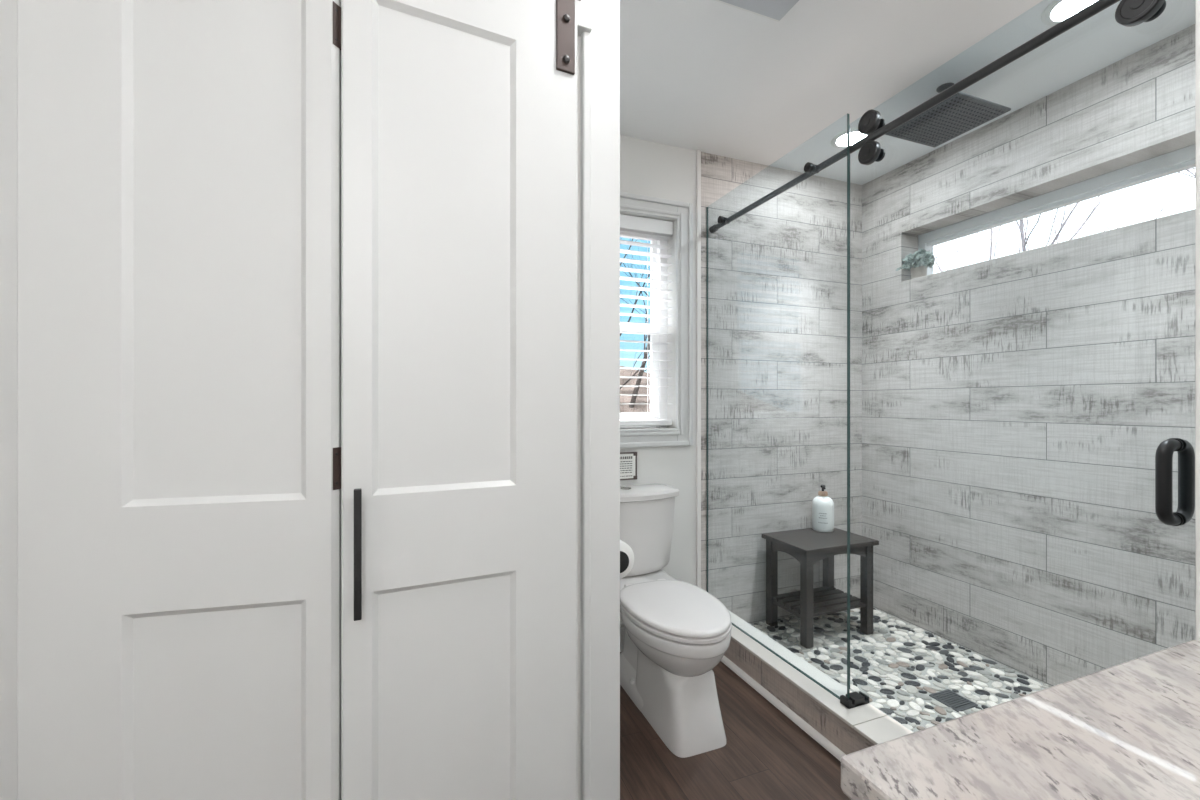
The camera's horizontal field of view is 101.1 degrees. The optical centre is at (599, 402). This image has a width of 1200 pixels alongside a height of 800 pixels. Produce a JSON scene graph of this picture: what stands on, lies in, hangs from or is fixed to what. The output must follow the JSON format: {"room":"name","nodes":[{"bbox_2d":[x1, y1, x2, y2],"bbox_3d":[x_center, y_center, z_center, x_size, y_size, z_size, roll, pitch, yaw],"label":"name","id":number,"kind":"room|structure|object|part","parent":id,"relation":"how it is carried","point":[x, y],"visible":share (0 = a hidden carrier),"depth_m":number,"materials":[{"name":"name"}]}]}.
{"room":"bathroom","nodes":[
{"label":"bathroom","id":0,"kind":"room"},
{"bbox_2d":[577,36,580,799],"bbox_3d":[-1.014,-0.047,1.333,1.846,2.440,1.095,0,0,-21],"label":"wall","id":1,"kind":"structure","parent":0,"point":[578,37],"depth_m":1.11,"materials":[{"name":"white paint"}]},
{"bbox_2d":[0,0,16,799],"bbox_3d":[-0.940,0.103,0.772,0.107,2.140,0.030,0,0,-21],"label":"trim","id":2,"kind":"structure","parent":1,"relation":"attached to","point":[8,8],"depth_m":0.77,"materials":[{"name":"paint"}]},
{"bbox_2d":[575,0,591,35],"bbox_3d":[-0.534,-0.896,0.919,1.091,0.141,0.040,0,0,-21],"label":"trim","id":3,"kind":"structure","parent":1,"relation":"attached to","point":[584,7],"depth_m":1.09,"materials":[{"name":"paint"}]},
{"bbox_2d":[581,0,619,799],"bbox_3d":[0.001,-0.037,1.128,0.094,2.420,0.030,0,0,-21],"label":"trim","id":4,"kind":"structure","parent":1,"relation":"attached to","point":[600,48],"depth_m":1.12,"materials":[{"name":"paint"}]},
{"bbox_2d":[620,551,628,572],"bbox_3d":[-0.002,0.431,1.403,0.082,0.060,0.189,0,0,-30],"label":"toilet paper holder","id":5,"kind":"object","parent":1,"relation":"attached to","point":[624,559],"visible":0.2,"depth_m":1.33,"materials":[{"name":"black metal"}]},
{"bbox_2d":[620,540,633,578],"bbox_3d":[0.029,0.431,1.390,0.104,0.104,0.100,0,0,-21],"label":"toilet paper roll","id":6,"kind":"object","parent":5,"relation":"on","point":[624,547],"visible":0.29,"depth_m":1.35,"materials":[{"name":"white paper"}]},
{"bbox_3d":[-0.519,-0.895,0.880,1.052,0.040,0.042,0,0,-21],"label":"door track","id":7,"kind":"object","parent":1,"relation":"attached to","visible":0},
{"bbox_2d":[17,0,580,799],"bbox_3d":[-0.448,0.072,0.871,0.888,2.178,0.120,0,0,-21],"label":"door","id":8,"kind":"structure","parent":7,"relation":"hanging from","point":[297,279],"depth_m":0.83,"materials":[{"name":"paint"}]},
{"bbox_3d":[-0.407,0.255,0.829,0.012,0.219,0.012,0,0,-25],"label":"bar pull","id":9,"kind":"part","parent":8,"relation":"part of","materials":[{"name":"black metal"}]},
{"bbox_2d":[620,135,861,623],"bbox_3d":[-0.300,-0.047,2.274,3.846,2.440,0.160,0,0,-21],"label":"wall","id":10,"kind":"structure","parent":0,"point":[777,272],"depth_m":2.62,"materials":[{"name":"grey tile"}]},
{"bbox_2d":[620,623,624,651],"bbox_3d":[0.079,1.109,2.323,0.870,0.128,0.016,0,0,-21],"label":"baseboard","id":11,"kind":"structure","parent":10,"relation":"attached to","point":[622,626],"depth_m":2.32,"materials":[{"name":"paint"}]},
{"bbox_2d":[620,452,636,479],"bbox_3d":[0.099,0.300,2.331,0.162,0.131,0.016,0,0,-21],"label":"framed sign","id":12,"kind":"object","parent":10,"relation":"attached to","point":[628,460],"visible":0.55,"depth_m":2.34,"materials":[{"name":"paper"}]},
{"bbox_2d":[620,235,666,428],"bbox_3d":[0.047,-0.388,2.442,0.615,1.032,0.060,0,0,-21],"label":"window","id":13,"kind":"structure","parent":10,"relation":"in","point":[658,404],"depth_m":2.51,"materials":[{"name":"plastic"}]},
{"bbox_3d":[0.042,-0.606,2.455,0.525,0.507,0.023,0,0,-21],"label":"sash","id":14,"kind":"part","parent":13,"relation":"part of","materials":[{"name":"plastic"}]},
{"bbox_3d":[0.052,-0.147,2.429,0.525,0.480,0.024,0,0,-21],"label":"sash","id":15,"kind":"part","parent":13,"relation":"part of","materials":[{"name":"plastic"}]},
{"bbox_2d":[620,214,672,425],"bbox_3d":[0.072,-0.394,2.377,0.603,1.014,0.054,0,0,-21],"label":"window blind","id":16,"kind":"object","parent":13,"relation":"attached to","point":[633,226],"visible":0.4,"depth_m":2.42,"materials":[{"name":"white plastic"}]},
{"bbox_3d":[0.072,0.099,2.377,0.599,0.028,0.054,0,0,-21],"label":"rail","id":17,"kind":"part","parent":16,"relation":"part of","materials":[{"name":"white plastic"}]},
{"bbox_2d":[620,192,692,447],"bbox_3d":[0.092,-0.388,2.323,0.785,1.202,0.026,0,0,-21],"label":"trim","id":18,"kind":"structure","parent":10,"relation":"attached to","point":[682,212],"depth_m":2.43,"materials":[{"name":"paint"}]},
{"bbox_2d":[696,150,700,587],"bbox_3d":[0.495,-0.047,2.482,0.022,2.440,0.012,0,0,-21],"label":"trim","id":19,"kind":"structure","parent":10,"relation":"attached to","point":[698,152],"depth_m":2.48,"materials":[{"name":"tile"}]},
{"bbox_2d":[709,0,1119,232],"bbox_3d":[0.856,-0.881,1.725,0.064,0.034,1.688,0,0,-21],"label":"shower rail","id":20,"kind":"object","parent":10,"relation":"attached to","point":[810,169],"visible":0.99,"depth_m":1.41,"materials":[{"name":"metal"}]},
{"bbox_2d":[709,224,717,232],"bbox_3d":[0.577,-0.881,2.505,0.034,0.034,0.032,0,0,-21],"label":"bracket","id":21,"kind":"object","parent":20,"relation":"attached to","point":[712,229],"depth_m":2.49,"materials":[{"name":"metal"}]},
{"bbox_2d":[858,0,1194,525],"bbox_3d":[1.038,0.017,1.369,0.111,2.013,0.844,0,0,-21],"label":"door","id":22,"kind":"structure","parent":20,"relation":"hanging from","point":[1129,13],"depth_m":1.01,"materials":[{"name":"clear"}]},
{"bbox_3d":[1.146,0.162,0.998,0.050,0.175,0.023,0,0,-21],"label":"door handle","id":23,"kind":"part","parent":22,"relation":"part of","materials":[{"name":"black metal"}]},
{"bbox_3d":[1.202,0.162,1.019,0.050,0.175,0.023,0,0,-21],"label":"door handle","id":24,"kind":"part","parent":22,"relation":"part of","materials":[{"name":"black metal"}]},
{"bbox_2d":[620,608,1049,799],"bbox_3d":[0.493,1.217,0.534,4.100,0.113,4.050,0,0,-21],"label":"floor","id":25,"kind":"structure","parent":0,"point":[765,755],"depth_m":1.88,"materials":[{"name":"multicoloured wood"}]},
{"bbox_2d":[620,483,731,757],"bbox_3d":[0.236,0.778,1.970,0.442,0.789,0.759,0,0,-21],"label":"toilet","id":26,"kind":"object","parent":25,"relation":"on","point":[676,632],"visible":0.92,"depth_m":1.77,"materials":[{"name":"ceramic"}]},
{"bbox_3d":[0.136,0.600,2.237,0.414,0.337,0.189,0,0,-21],"label":"tank","id":27,"kind":"part","parent":26,"relation":"part of","materials":[{"name":"ceramic"}]},
{"bbox_3d":[0.139,0.410,2.229,0.442,0.040,0.205,0,0,-21],"label":"tank lid","id":28,"kind":"part","parent":26,"relation":"part of","materials":[{"name":"ceramic"}]},
{"bbox_3d":[0.284,0.758,1.846,0.358,0.020,0.491,0,0,-21],"label":"lid","id":29,"kind":"part","parent":26,"relation":"part of","materials":[{"name":"plastic"}]},
{"bbox_3d":[0.286,0.781,1.839,0.364,0.029,0.478,0,0,-21],"label":"seat","id":30,"kind":"part","parent":26,"relation":"part of","materials":[{"name":"plastic"}]},
{"bbox_2d":[724,610,912,754],"bbox_3d":[0.842,1.104,1.719,0.153,0.138,1.686,0,0,-21],"label":"shower curb","id":31,"kind":"object","parent":25,"relation":"on","point":[861,727],"visible":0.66,"depth_m":1.81,"materials":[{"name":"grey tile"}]},
{"bbox_2d":[707,113,849,699],"bbox_3d":[0.698,0.023,2.099,0.011,2.026,0.868,0,0,-21],"label":"fixed glass panel","id":32,"kind":"object","parent":31,"relation":"on","point":[848,115],"visible":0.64,"depth_m":1.69,"materials":[{"name":"clear glass"}]},
{"bbox_2d":[721,656,845,761],"bbox_3d":[0.770,1.163,1.683,0.019,0.021,1.670,0,0,-21],"label":"trim","id":33,"kind":"structure","parent":31,"relation":"attached to","point":[778,704],"depth_m":1.85,"materials":[{"name":"white painted wood"}]},
{"bbox_2d":[840,691,868,708],"bbox_3d":[0.877,1.022,1.701,0.094,0.026,0.038,0,0,-21],"label":"guide","id":34,"kind":"object","parent":31,"relation":"on","point":[856,699],"visible":1,"depth_m":1.69,"materials":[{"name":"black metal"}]},
{"bbox_2d":[762,528,878,648],"bbox_3d":[1.123,0.925,2.536,0.462,0.471,0.320,0,0,-21],"label":"shower bench","id":35,"kind":"object","parent":25,"relation":"on","point":[808,546],"visible":0.96,"depth_m":2.47,"materials":[{"name":"grey wood"}]},
{"bbox_3d":[0.899,0.936,2.585,0.042,0.449,0.042,0,0,-21],"label":"leg","id":36,"kind":"part","parent":35,"relation":"part of","materials":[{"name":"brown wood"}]},
{"bbox_3d":[0.986,0.936,2.355,0.042,0.449,0.042,0,0,-21],"label":"leg","id":37,"kind":"part","parent":35,"relation":"part of","materials":[{"name":"brown wood"}]},
{"bbox_2d":[773,586,864,617],"bbox_3d":[1.124,1.024,2.532,0.402,0.034,0.252,0,0,-21],"label":"shelf","id":38,"kind":"object","parent":35,"relation":"attached to","point":[826,599],"depth_m":2.50,"materials":[{"name":"grey wood"}]},
{"bbox_3d":[1.123,0.701,2.536,0.462,0.022,0.320,0,0,-21],"label":"seat","id":39,"kind":"part","parent":35,"relation":"part of","materials":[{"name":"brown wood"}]},
{"bbox_2d":[812,485,833,531],"bbox_3d":[1.207,0.567,2.675,0.110,0.245,0.110,0,0,-21],"label":"soap bottle","id":40,"kind":"object","parent":35,"relation":"on","point":[822,505],"visible":1,"depth_m":2.63,"materials":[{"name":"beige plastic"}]},
{"bbox_3d":[1.258,0.936,2.721,0.042,0.449,0.042,0,0,-21],"label":"leg","id":41,"kind":"part","parent":35,"relation":"part of","materials":[{"name":"brown wood"}]},
{"bbox_3d":[1.345,0.936,2.491,0.042,0.449,0.042,0,0,-21],"label":"leg","id":42,"kind":"part","parent":35,"relation":"part of","materials":[{"name":"brown wood"}]},
{"bbox_2d":[929,689,977,711],"bbox_3d":[1.380,1.164,1.931,0.112,0.006,0.112,0,0,-21],"label":"shower drain","id":43,"kind":"object","parent":25,"relation":"on","point":[947,697],"visible":1,"depth_m":1.93,"materials":[{"name":"metal"}]},
{"bbox_3d":[0.766,0.752,-0.234,0.585,0.842,1.582,0,0,-21],"label":"vanity cabinet","id":44,"kind":"object","parent":25,"relation":"on","visible":0},
{"bbox_2d":[841,640,1199,799],"bbox_3d":[0.766,0.316,-0.233,0.590,0.031,1.622,0,0,-21],"label":"countertop","id":45,"kind":"structure","parent":44,"relation":"on","point":[1129,730],"depth_m":0.43,"materials":[{"name":"stone"}]},
{"bbox_2d":[620,0,1194,184],"bbox_3d":[0.484,-1.317,0.557,4.100,0.100,4.100,0,0,-21],"label":"ceiling","id":46,"kind":"structure","parent":0,"point":[707,76],"depth_m":1.85,"materials":[{"name":"paint"}]},
{"bbox_2d":[714,0,798,21],"bbox_3d":[0.503,-1.258,1.441,0.300,0.018,0.300,0,0,-21],"label":"ceiling vent","id":47,"kind":"object","parent":46,"relation":"in","point":[775,10],"visible":1,"depth_m":1.56,"materials":[{"name":"plastic"}]},
{"bbox_2d":[831,128,867,148],"bbox_3d":[1.205,-1.264,2.369,0.180,0.006,0.180,0,0,-21],"label":"recessed light","id":48,"kind":"object","parent":46,"relation":"in","point":[839,141],"visible":0.67,"depth_m":2.36,"materials":[{"name":"white"}]},
{"bbox_2d":[885,82,1010,146],"bbox_3d":[1.388,-1.194,1.985,0.300,0.147,0.300,0,0,-21],"label":"shower head","id":49,"kind":"object","parent":46,"relation":"attached to","point":[960,113],"visible":0.98,"depth_m":1.97,"materials":[{"name":"metal"}]},
{"bbox_2d":[1040,0,1096,25],"bbox_3d":[1.519,-1.264,1.568,0.180,0.006,0.180,0,0,-21],"label":"recessed light","id":50,"kind":"object","parent":46,"relation":"in","point":[1057,11],"visible":0.64,"depth_m":1.59,"materials":[{"name":"white"}]},
{"bbox_2d":[862,24,1194,686],"bbox_3d":[1.925,-0.047,2.135,0.220,2.440,1.993,0,0,-21],"label":"wall","id":51,"kind":"structure","parent":0,"point":[1017,409],"depth_m":2.07,"materials":[{"name":"grey tile"}]},
{"bbox_2d":[902,144,1194,281],"bbox_3d":[1.954,-0.777,2.024,0.186,0.265,1.405,0,0,-21],"label":"window","id":52,"kind":"structure","parent":51,"relation":"in","point":[1182,159],"depth_m":2.07,"materials":[{"name":"plastic"}]},
{"bbox_2d":[896,248,937,278],"bbox_3d":[1.661,-0.729,2.570,0.138,0.159,0.170,0,0,-21],"label":"potted plant","id":53,"kind":"object","parent":52,"relation":"on","point":[918,262],"visible":1,"depth_m":2.57,"materials":[{"name":"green plant"}]},
{"bbox_3d":[1.679,-0.689,2.602,0.080,0.080,0.080,0,0,-21],"label":"pot","id":54,"kind":"part","parent":53,"relation":"part of","materials":[{"name":"white ceramic"}]},
{"bbox_3d":[1.923,-0.647,2.013,0.121,0.004,1.403,0,0,-21],"label":"sill","id":55,"kind":"part","parent":52,"relation":"part of","materials":[{"name":"stone"}]},
{"bbox_2d":[1195,0,1195,639],"bbox_3d":[1.641,-0.047,1.041,1.086,2.440,0.148,0,0,-21],"label":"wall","id":56,"kind":"structure","parent":0,"point":[1195,0],"depth_m":0.92,"materials":[{"name":"white paint"}]},
{"bbox_2d":[1196,0,1199,640],"bbox_3d":[1.895,-0.047,-0.022,1.670,2.440,2.019,0,0,-21],"label":"wall","id":57,"kind":"structure","parent":0,"point":[1197,1],"depth_m":0.62,"materials":[{"name":"white paint"}]},
{"label":"outside","id":58,"kind":"structure","parent":0,"visible":0},
{"bbox_3d":[5.818,3.823,12.890,100.000,0.100,100.000,0,0,-21],"label":"ground","id":59,"kind":"structure","parent":58,"visible":0},
{"bbox_2d":[933,183,1165,271],"bbox_3d":[11.524,-2.124,14.888,5.129,11.858,6.700,0,0,-30],"label":"bare tree","id":60,"kind":"object","parent":59,"relation":"on","point":[1076,204],"visible":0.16,"depth_m":13.60,"materials":[{"name":"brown plant"}]},
{"bbox_2d":[1009,187,1160,251],"bbox_3d":[15.100,-2.327,16.733,6.532,12.403,5.989,0,0,-21],"label":"bare tree","id":61,"kind":"object","parent":59,"relation":"on","point":[1022,240],"visible":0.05,"depth_m":16.22,"materials":[{"name":"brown plant"}]},
{"bbox_2d":[1059,168,1194,237],"bbox_3d":[11.403,-2.093,9.142,6.596,11.755,5.974,0,0,-4],"label":"bare tree","id":62,"kind":"object","parent":59,"relation":"on","point":[1191,171],"visible":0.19,"depth_m":10.24,"materials":[{"name":"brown plant"}]},
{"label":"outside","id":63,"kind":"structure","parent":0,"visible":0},
{"bbox_2d":[620,366,649,412],"bbox_3d":[0.037,0.828,21.395,43.200,6.382,24.000,0,0,-21],"label":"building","id":64,"kind":"structure","parent":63,"point":[642,404],"depth_m":22.84,"materials":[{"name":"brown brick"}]},
{"bbox_2d":[620,241,649,407],"bbox_3d":[2.645,-3.464,21.961,4.556,8.741,4.170,0,0,12],"label":"bare tree","id":65,"kind":"object","parent":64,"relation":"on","point":[636,389],"visible":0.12,"depth_m":21.39,"materials":[{"name":"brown plant"}]},
{"bbox_2d":[620,238,649,388],"bbox_3d":[-0.296,-2.178,13.696,6.372,9.546,4.308,0,0,11],"label":"bare tree","id":66,"kind":"object","parent":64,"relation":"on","point":[636,300],"visible":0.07,"depth_m":14.23,"materials":[{"name":"brown plant"}]}
]}

